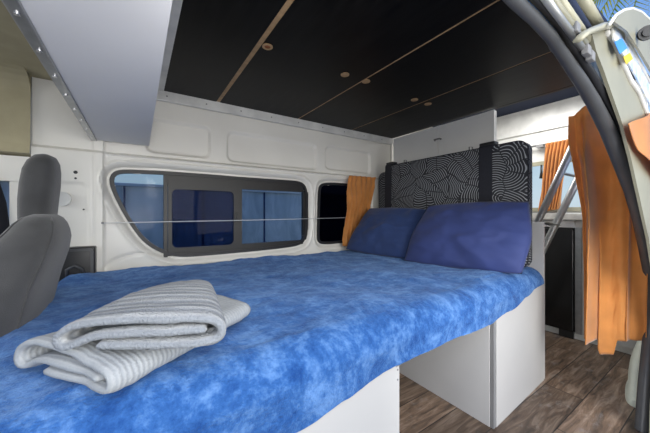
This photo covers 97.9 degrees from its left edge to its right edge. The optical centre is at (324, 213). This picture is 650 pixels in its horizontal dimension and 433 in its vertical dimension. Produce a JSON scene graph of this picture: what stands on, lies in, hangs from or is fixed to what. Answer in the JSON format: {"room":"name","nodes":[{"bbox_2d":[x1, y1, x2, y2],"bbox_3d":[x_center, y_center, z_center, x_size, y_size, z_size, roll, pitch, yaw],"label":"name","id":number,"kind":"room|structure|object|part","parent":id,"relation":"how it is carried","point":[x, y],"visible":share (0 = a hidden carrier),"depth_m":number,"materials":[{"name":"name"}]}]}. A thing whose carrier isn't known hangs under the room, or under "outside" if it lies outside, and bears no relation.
{"room":"vehicle interior","nodes":[
{"label":"vehicle interior","id":0,"kind":"room"},
{"bbox_2d":[0,0,51,156],"bbox_3d":[-1.366,-0.482,0.430,1.395,0.415,1.625,0,0,-33],"label":"ceiling","id":1,"kind":"structure","parent":0,"point":[19,63],"depth_m":1.29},
{"bbox_2d":[30,77,432,271],"bbox_3d":[-0.044,-0.040,2.270,3.670,1.920,0.106,0,0,-33],"label":"wall","id":2,"kind":"structure","parent":0,"point":[187,139],"depth_m":1.72,"materials":[{"name":"white paint"}]},
{"bbox_2d":[0,184,9,234],"bbox_3d":[-1.369,0.102,1.189,0.271,0.605,0.072,0,0,34],"label":"belt","id":3,"kind":"object","parent":2,"relation":"attached to","point":[4,219],"visible":0.36,"depth_m":1.22,"materials":[{"name":"black fabric"}]},
{"bbox_2d":[0,155,29,224],"bbox_3d":[-1.903,0.324,1.044,1.177,1.191,0.040,0,0,-33],"label":"door","id":4,"kind":"structure","parent":2,"relation":"in","point":[10,166],"depth_m":1.32,"materials":[{"name":"white paint"}]},
{"bbox_2d":[59,171,84,209],"bbox_3d":[-1.275,-0.119,1.409,0.120,0.200,0.024,0,0,-33],"label":"fittings","id":5,"kind":"object","parent":2,"relation":"attached to","point":[65,199],"visible":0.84,"depth_m":1.39,"materials":[{"name":"white plastic"}]},
{"bbox_2d":[59,246,96,280],"bbox_3d":[-1.218,0.261,1.376,0.160,0.198,0.105,0,0,-33],"label":"panel","id":6,"kind":"object","parent":2,"relation":"attached to","point":[79,259],"visible":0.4,"depth_m":1.37,"materials":[{"name":"black plastic"}]},
{"bbox_3d":[-1.194,0.272,1.351,0.072,0.068,0.035,0,0,-33],"label":"handle","id":7,"kind":"part","parent":6,"relation":"part of","materials":[{"name":"black plastic"}]},
{"bbox_2d":[1,0,171,145],"bbox_3d":[-0.666,-0.537,0.869,0.257,0.325,1.584,0,0,-33],"label":"shelf","id":8,"kind":"object","parent":2,"relation":"attached to","point":[104,58],"visible":1,"depth_m":0.68,"materials":[{"name":"laminate"}]},
{"bbox_3d":[-0.761,-0.389,0.806,0.025,0.022,1.584,0,0,-33],"label":"edge rail","id":9,"kind":"part","parent":8,"relation":"part of","materials":[{"name":"metal"}]},
{"bbox_2d":[158,0,182,90],"bbox_3d":[-0.531,-0.713,0.993,0.039,0.014,1.502,0,0,-33],"label":"trim","id":10,"kind":"structure","parent":2,"relation":"attached to","point":[176,6],"depth_m":1.15,"materials":[{"name":"grey metal"}]},
{"bbox_2d":[109,169,307,256],"bbox_3d":[-0.644,0.005,1.867,1.241,0.516,0.074,0,0,-33],"label":"window","id":11,"kind":"structure","parent":2,"relation":"in","point":[205,199],"depth_m":1.80,"materials":[{"name":"black glass"}]},
{"bbox_3d":[-0.764,0.027,1.789,0.367,0.357,0.004,0,0,-33],"label":"sash pane","id":12,"kind":"part","parent":11,"relation":"part of","materials":[{"name":"clear glass"}]},
{"bbox_3d":[-0.757,0.021,1.792,0.415,0.413,0.020,0,0,-33],"label":"sliding sash","id":13,"kind":"part","parent":11,"relation":"part of","materials":[{"name":"blue glass"}]},
{"bbox_3d":[-0.549,0.007,1.953,0.986,0.500,0.036,0,0,-33],"label":"frame","id":14,"kind":"part","parent":11,"relation":"part of","materials":[{"name":"black plastic"}]},
{"bbox_2d":[101,217,344,223],"bbox_3d":[-0.473,0.038,1.946,1.677,0.029,0.030,0,0,-33],"label":"wire","id":15,"kind":"object","parent":2,"relation":"attached to","point":[342,217],"visible":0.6,"depth_m":1.73,"materials":[{"name":"silver metal"}]},
{"bbox_2d":[342,176,375,245],"bbox_3d":[0.296,-0.023,2.405,0.355,0.600,0.042,0,0,-33],"label":"curtain","id":16,"kind":"object","parent":15,"relation":"hanging from","point":[360,190],"visible":0.69,"depth_m":2.38,"materials":[{"name":"orange fabric"}]},
{"bbox_2d":[156,90,392,144],"bbox_3d":[-0.169,-0.688,2.147,1.915,0.065,0.028,0,0,-33],"label":"trim","id":17,"kind":"structure","parent":2,"relation":"attached to","point":[164,96],"depth_m":1.95,"materials":[{"name":"white metal"}]},
{"bbox_2d":[317,183,347,243],"bbox_3d":[0.158,-0.007,2.409,0.543,0.507,0.030,0,0,-33],"label":"window","id":18,"kind":"structure","parent":2,"relation":"in","point":[332,197],"depth_m":2.35,"materials":[{"name":"black glass"}]},
{"bbox_2d":[393,110,496,163],"bbox_3d":[0.895,-0.332,2.284,0.059,0.743,0.900,0,0,-33],"label":"upper cabinet","id":19,"kind":"object","parent":2,"relation":"attached to","point":[462,134],"visible":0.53,"depth_m":2.19,"materials":[{"name":"laminate"}]},
{"bbox_3d":[0.779,-0.332,2.464,0.017,0.743,0.472,0,0,-33],"label":"door","id":20,"kind":"part","parent":19,"relation":"part of","materials":[{"name":"laminate"}]},
{"bbox_3d":[1.028,-0.332,2.087,0.017,0.743,0.425,0,0,-33],"label":"door","id":21,"kind":"part","parent":19,"relation":"part of","materials":[{"name":"laminate"}]},
{"bbox_2d":[164,0,574,137],"bbox_3d":[0.277,-0.716,1.534,1.906,0.012,1.515,0,0,-33],"label":"ceiling","id":22,"kind":"structure","parent":0,"point":[314,42],"depth_m":1.31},
{"bbox_2d":[217,0,293,101],"bbox_3d":[-0.268,-0.716,1.174,0.021,0.008,1.515,0,0,-33],"label":"trim","id":23,"kind":"structure","parent":22,"relation":"attached to","point":[288,3],"depth_m":1.18,"materials":[{"name":"brown wood"}]},
{"bbox_2d":[262,43,272,49],"bbox_3d":[-0.243,-0.708,1.198,0.044,0.004,0.044,0,0,-33],"label":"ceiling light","id":24,"kind":"object","parent":22,"relation":"attached to","point":[266,46],"visible":1,"depth_m":1.20,"materials":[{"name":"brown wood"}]},
{"bbox_2d":[341,72,348,76],"bbox_3d":[0.102,-0.708,1.438,0.044,0.004,0.044,0,0,-33],"label":"grommet","id":25,"kind":"object","parent":22,"relation":"attached to","point":[344,74],"visible":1,"depth_m":1.44,"materials":[{"name":"brown wood"}]},
{"bbox_2d":[362,79,369,83],"bbox_3d":[0.219,-0.708,1.511,0.044,0.004,0.044,0,0,-33],"label":"grommet","id":26,"kind":"object","parent":22,"relation":"attached to","point":[365,81],"visible":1,"depth_m":1.51,"materials":[{"name":"brown wood"}]},
{"bbox_2d":[298,0,498,118],"bbox_3d":[0.213,-0.716,1.492,0.011,0.008,1.515,0,0,-33],"label":"trim","id":27,"kind":"structure","parent":22,"relation":"attached to","point":[496,0],"depth_m":1.21,"materials":[{"name":"brown wood"}]},
{"bbox_2d":[353,52,549,129],"bbox_3d":[0.638,-0.716,1.773,0.011,0.008,1.515,0,0,-33],"label":"trim","id":28,"kind":"structure","parent":22,"relation":"attached to","point":[548,52],"depth_m":1.56,"materials":[{"name":"brown wood"}]},
{"bbox_2d":[399,330,641,432],"bbox_3d":[0.290,0.935,1.510,3.950,0.030,1.760,0,0,-33],"label":"floor","id":29,"kind":"structure","parent":0,"point":[582,390],"depth_m":1.37,"materials":[{"name":"brown wood"}]},
{"bbox_2d":[0,154,71,336],"bbox_3d":[-1.177,0.356,0.737,0.749,1.127,0.552,0,0,-33],"label":"seat","id":30,"kind":"object","parent":29,"relation":"on","point":[34,248],"visible":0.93,"depth_m":0.83,"materials":[{"name":"grey fabric"}]},
{"bbox_3d":[-0.969,0.300,0.862,0.264,0.600,0.530,0,0,-33],"label":"backrest","id":31,"kind":"part","parent":30,"relation":"part of","materials":[{"name":"grey fabric"}]},
{"bbox_2d":[297,365,398,432],"bbox_3d":[-0.484,0.660,1.115,0.902,0.520,1.305,0,0,-33],"label":"storage box","id":32,"kind":"object","parent":29,"relation":"on","point":[374,408],"visible":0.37,"depth_m":0.78,"materials":[{"name":"laminate"}]},
{"bbox_3d":[-0.128,0.690,1.379,0.016,0.460,1.258,0,0,-33],"label":"panel","id":33,"kind":"part","parent":32,"relation":"part of","materials":[{"name":"laminate"}]},
{"bbox_3d":[-0.016,0.402,1.503,2.070,0.114,1.175,0,0,-33],"label":"mattress","id":34,"kind":"object","parent":32,"relation":"on","visible":0},
{"bbox_2d":[0,250,543,432],"bbox_3d":[-0.021,0.397,1.427,2.206,0.252,1.331,0,0,-33],"label":"blanket","id":35,"kind":"object","parent":34,"relation":"on","point":[318,328],"visible":0.76,"depth_m":0.75,"materials":[{"name":"blue fabric"}]},
{"bbox_2d":[13,294,250,393],"bbox_3d":[-0.384,0.256,0.652,0.272,0.068,0.392,0,0,16],"label":"folded towel","id":36,"kind":"object","parent":35,"relation":"on","point":[103,371],"visible":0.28,"depth_m":0.48,"materials":[{"name":"white fabric"}]},
{"bbox_2d":[52,280,225,350],"bbox_3d":[-0.326,0.201,0.628,0.279,0.072,0.321,0,0,-5],"label":"folded towel","id":37,"kind":"object","parent":36,"relation":"on","point":[179,314],"visible":1,"depth_m":0.49,"materials":[{"name":"white fabric"}]},
{"bbox_2d":[379,172,384,207],"bbox_3d":[0.825,-0.034,2.078,0.068,0.668,1.162,0,0,-33],"label":"cushion","id":38,"kind":"object","parent":35,"relation":"on","point":[382,175],"visible":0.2,"depth_m":2.50,"materials":[{"name":"black fabric"}]},
{"bbox_2d":[346,208,425,257],"bbox_3d":[0.451,0.125,2.112,0.604,0.350,0.226,0,0,43],"label":"pillow","id":39,"kind":"object","parent":35,"relation":"on","point":[387,232],"visible":0.88,"depth_m":2.05,"materials":[{"name":"blue fabric"}]},
{"bbox_2d":[391,148,478,208],"bbox_3d":[0.766,-0.220,2.032,0.070,0.361,0.707,0,0,-33],"label":"cushion","id":40,"kind":"object","parent":35,"relation":"on","point":[450,178],"depth_m":1.96,"materials":[{"name":"black fabric"}]},
{"bbox_2d":[385,162,396,207],"bbox_3d":[0.586,-0.074,2.374,0.159,0.708,0.077,0,0,-33],"label":"strap","id":41,"kind":"object","parent":40,"relation":"attached to","point":[388,165],"visible":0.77,"depth_m":2.33,"materials":[{"name":"black fabric"}]},
{"bbox_2d":[404,201,531,273],"bbox_3d":[0.798,0.118,1.646,0.224,0.378,0.668,0,0,-45],"label":"pillow","id":42,"kind":"object","parent":35,"relation":"on","point":[496,236],"visible":1,"depth_m":1.54,"materials":[{"name":"blue fabric"}]},
{"bbox_2d":[492,140,531,266],"bbox_3d":[1.060,-0.060,1.588,0.070,0.681,0.196,0,0,-33],"label":"cushion","id":43,"kind":"object","parent":35,"relation":"on","point":[511,161],"depth_m":1.56,"materials":[{"name":"black fabric"}]},
{"bbox_2d":[479,141,498,201],"bbox_3d":[1.016,-0.074,1.722,0.159,0.708,0.089,0,0,-33],"label":"strap","id":44,"kind":"object","parent":43,"relation":"attached to","point":[485,149],"visible":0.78,"depth_m":1.68,"materials":[{"name":"black fabric"}]},
{"bbox_2d":[399,284,543,428],"bbox_3d":[0.634,0.647,1.894,0.614,0.546,1.240,0,0,-33],"label":"box","id":45,"kind":"object","parent":29,"relation":"on","point":[486,373],"visible":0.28,"depth_m":1.34,"materials":[{"name":"laminate"}]},
{"bbox_3d":[0.379,0.660,1.736,0.015,0.520,1.222,0,0,-33],"label":"panel","id":46,"kind":"part","parent":45,"relation":"part of","materials":[{"name":"laminate"}]},
{"bbox_3d":[0.973,0.647,1.402,0.592,0.546,0.016,0,0,-36],"label":"panel","id":47,"kind":"part","parent":45,"relation":"part of","materials":[{"name":"grey laminate"}]},
{"bbox_2d":[528,222,544,378],"bbox_3d":[0.891,0.482,2.082,0.018,0.875,1.208,0,0,-33],"label":"divider panel","id":48,"kind":"object","parent":29,"relation":"on","point":[538,228],"visible":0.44,"depth_m":1.59,"materials":[{"name":"laminate"}]},
{"bbox_2d":[532,146,576,252],"bbox_3d":[1.376,0.223,1.854,0.170,1.370,0.628,0,0,-33],"label":"frame","id":49,"kind":"object","parent":29,"relation":"on","point":[560,173],"visible":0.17,"depth_m":1.74,"materials":[{"name":"metal"}]},
{"bbox_3d":[1.302,0.223,1.839,0.030,1.370,0.572,0,0,-33],"label":"rail","id":50,"kind":"part","parent":49,"relation":"part of","materials":[{"name":"silver metal"}]},
{"bbox_3d":[1.449,0.223,1.871,0.030,1.370,0.575,0,0,-33],"label":"rail","id":51,"kind":"part","parent":49,"relation":"part of","materials":[{"name":"silver metal"}]},
{"bbox_2d":[532,220,636,354],"bbox_3d":[1.717,0.482,2.429,0.227,0.875,1.560,0,0,-33],"label":"base cabinet","id":52,"kind":"object","parent":29,"relation":"on","point":[627,347],"visible":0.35,"depth_m":2.04,"materials":[{"name":"laminate"}]},
{"bbox_3d":[1.513,0.075,2.546,0.012,0.050,1.141,0,0,-33],"label":"rail","id":53,"kind":"part","parent":52,"relation":"part of","materials":[{"name":"laminate"}]},
{"bbox_2d":[532,213,581,219],"bbox_3d":[1.711,0.019,2.425,0.250,0.047,1.560,0,0,-33],"label":"countertop","id":54,"kind":"structure","parent":52,"relation":"on","point":[548,216],"depth_m":2.10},
{"bbox_2d":[545,227,574,338],"bbox_3d":[1.754,0.511,2.359,0.232,0.813,0.558,0,0,-33],"label":"fridge","id":55,"kind":"object","parent":52,"relation":"in","point":[560,254],"visible":0.47,"depth_m":2.12,"materials":[{"name":"black plastic"}]},
{"bbox_3d":[1.899,0.445,1.961,0.011,0.166,0.174,0,0,-33],"label":"drawer","id":56,"kind":"part","parent":52,"relation":"part of","materials":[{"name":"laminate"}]},
{"bbox_3d":[1.899,0.615,1.961,0.011,0.166,0.174,0,0,-33],"label":"drawer","id":57,"kind":"part","parent":52,"relation":"part of","materials":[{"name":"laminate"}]},
{"bbox_3d":[1.899,0.785,1.961,0.011,0.166,0.174,0,0,-33],"label":"drawer","id":58,"kind":"part","parent":52,"relation":"part of","materials":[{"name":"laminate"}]},
{"bbox_3d":[2.001,0.785,1.808,0.011,0.166,0.186,0,0,-33],"label":"drawer","id":59,"kind":"part","parent":52,"relation":"part of","materials":[{"name":"laminate"}]},
{"bbox_2d":[625,341,641,407],"bbox_3d":[1.746,0.784,1.529,0.660,0.272,0.125,0,0,-33],"label":"wheel arch cover","id":60,"kind":"object","parent":29,"relation":"on","point":[631,384],"visible":0.38,"depth_m":1.39,"materials":[{"name":"grey plastic"}]},
{"bbox_2d":[433,65,649,126],"bbox_3d":[1.467,-0.950,2.378,1.030,0.030,1.550,0,0,-33],"label":"ceiling","id":61,"kind":"structure","parent":0,"point":[570,92],"depth_m":2.37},
{"bbox_2d":[497,80,647,220],"bbox_3d":[1.847,-0.007,2.510,0.050,1.854,1.650,0,0,-33],"label":"wall","id":62,"kind":"structure","parent":0,"point":[547,123],"depth_m":2.46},
{"bbox_2d":[531,142,550,148],"bbox_3d":[1.910,-0.582,2.329,0.045,0.031,0.410,0,0,-33],"label":"curtain rod","id":63,"kind":"object","parent":62,"relation":"attached to","point":[539,145],"visible":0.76,"depth_m":2.41,"materials":[{"name":"metal"}]},
{"bbox_2d":[538,139,568,210],"bbox_3d":[1.875,-0.304,2.303,0.074,0.574,0.226,0,0,-33],"label":"curtain","id":64,"kind":"object","parent":63,"relation":"hanging from","point":[555,151],"visible":0.77,"depth_m":2.31,"materials":[{"name":"orange fabric"}]},
{"bbox_2d":[532,159,580,211],"bbox_3d":[1.957,-0.237,2.312,0.052,0.435,0.900,0,0,-33],"label":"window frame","id":65,"kind":"structure","parent":62,"relation":"in","point":[541,164],"depth_m":2.43,"materials":[{"name":"beige paint"}]},
{"bbox_2d":[526,0,604,85],"bbox_3d":[0.953,0.004,1.052,3.350,1.987,0.205,0,0,-33],"label":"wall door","id":66,"kind":"structure","parent":62,"relation":"in","point":[594,64],"depth_m":0.93,"materials":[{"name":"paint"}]},
{"bbox_2d":[568,106,647,354],"bbox_3d":[1.339,0.073,1.349,0.310,1.191,0.113,0,0,1],"label":"curtain","id":67,"kind":"object","parent":66,"relation":"hanging from","point":[615,282],"visible":0.73,"depth_m":1.34,"materials":[{"name":"orange fabric"}]},
{"bbox_2d":[572,20,649,432],"bbox_3d":[1.376,0.479,1.171,1.952,2.032,0.036,0,0,-33],"label":"sliding door","id":68,"kind":"structure","parent":66,"relation":"attached to","point":[610,47],"depth_m":0.89,"materials":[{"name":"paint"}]},
{"bbox_3d":[0.725,-0.459,0.738,0.389,0.149,0.032,0,0,-33],"label":"hinge arm","id":69,"kind":"part","parent":68,"relation":"part of","materials":[{"name":"beige paint"}]},
{"bbox_2d":[607,7,649,71],"bbox_3d":[1.091,-0.592,0.933,0.916,0.258,0.046,0,0,-33],"label":"flap","id":70,"kind":"object","parent":68,"relation":"attached to","point":[635,23],"visible":1,"depth_m":0.84,"materials":[{"name":"paint"}]},
{"bbox_2d":[628,113,649,160],"bbox_3d":[1.352,-0.248,1.138,1.082,0.455,0.014,0,0,-33],"label":"curtain","id":71,"kind":"object","parent":68,"relation":"hanging from","point":[639,129],"visible":1,"depth_m":0.93,"materials":[{"name":"orange fabric"}]},
{"bbox_2d":[502,0,649,432],"bbox_3d":[0.575,0.225,0.679,2.475,1.579,0.072,0,0,-33],"label":"door frame","id":72,"kind":"structure","parent":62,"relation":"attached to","point":[608,131],"depth_m":0.80,"materials":[{"name":"grey rubber"}]},
{"bbox_2d":[594,3,607,21],"bbox_3d":[-0.451,-0.755,1.063,3.620,0.030,1.630,0,0,-33],"label":"lining","id":73,"kind":"object","parent":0,"point":[601,14],"depth_m":1.09,"materials":[{"name":"blue fabric"}]},
{"label":"outside","id":74,"kind":"structure","parent":0,"visible":0},
{"bbox_3d":[1.415,1.420,6.928,70.000,0.100,50.000,0,0,-33],"label":"ground","id":75,"kind":"structure","parent":74,"visible":0},
{"bbox_2d":[0,181,300,248],"bbox_3d":[0.614,0.533,4.511,12.000,1.673,0.110,0,0,-33],"label":"window glass","id":76,"kind":"object","parent":75,"relation":"on","point":[142,202],"visible":0.05,"depth_m":3.46,"materials":[{"name":"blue glass"}]},
{"bbox_3d":[0.614,-0.288,4.511,12.000,0.030,0.110,0,0,-33],"label":"cap rail","id":77,"kind":"part","parent":76,"relation":"part of","materials":[{"name":"metal"}]},
{"bbox_2d":[593,0,649,21],"bbox_3d":[6.792,-2.028,5.869,3.747,6.824,3.778,0,0,-33],"label":"palm tree","id":78,"kind":"object","parent":75,"relation":"on","point":[596,1],"visible":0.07,"depth_m":6.77,"materials":[{"name":"green plant"}]}
]}

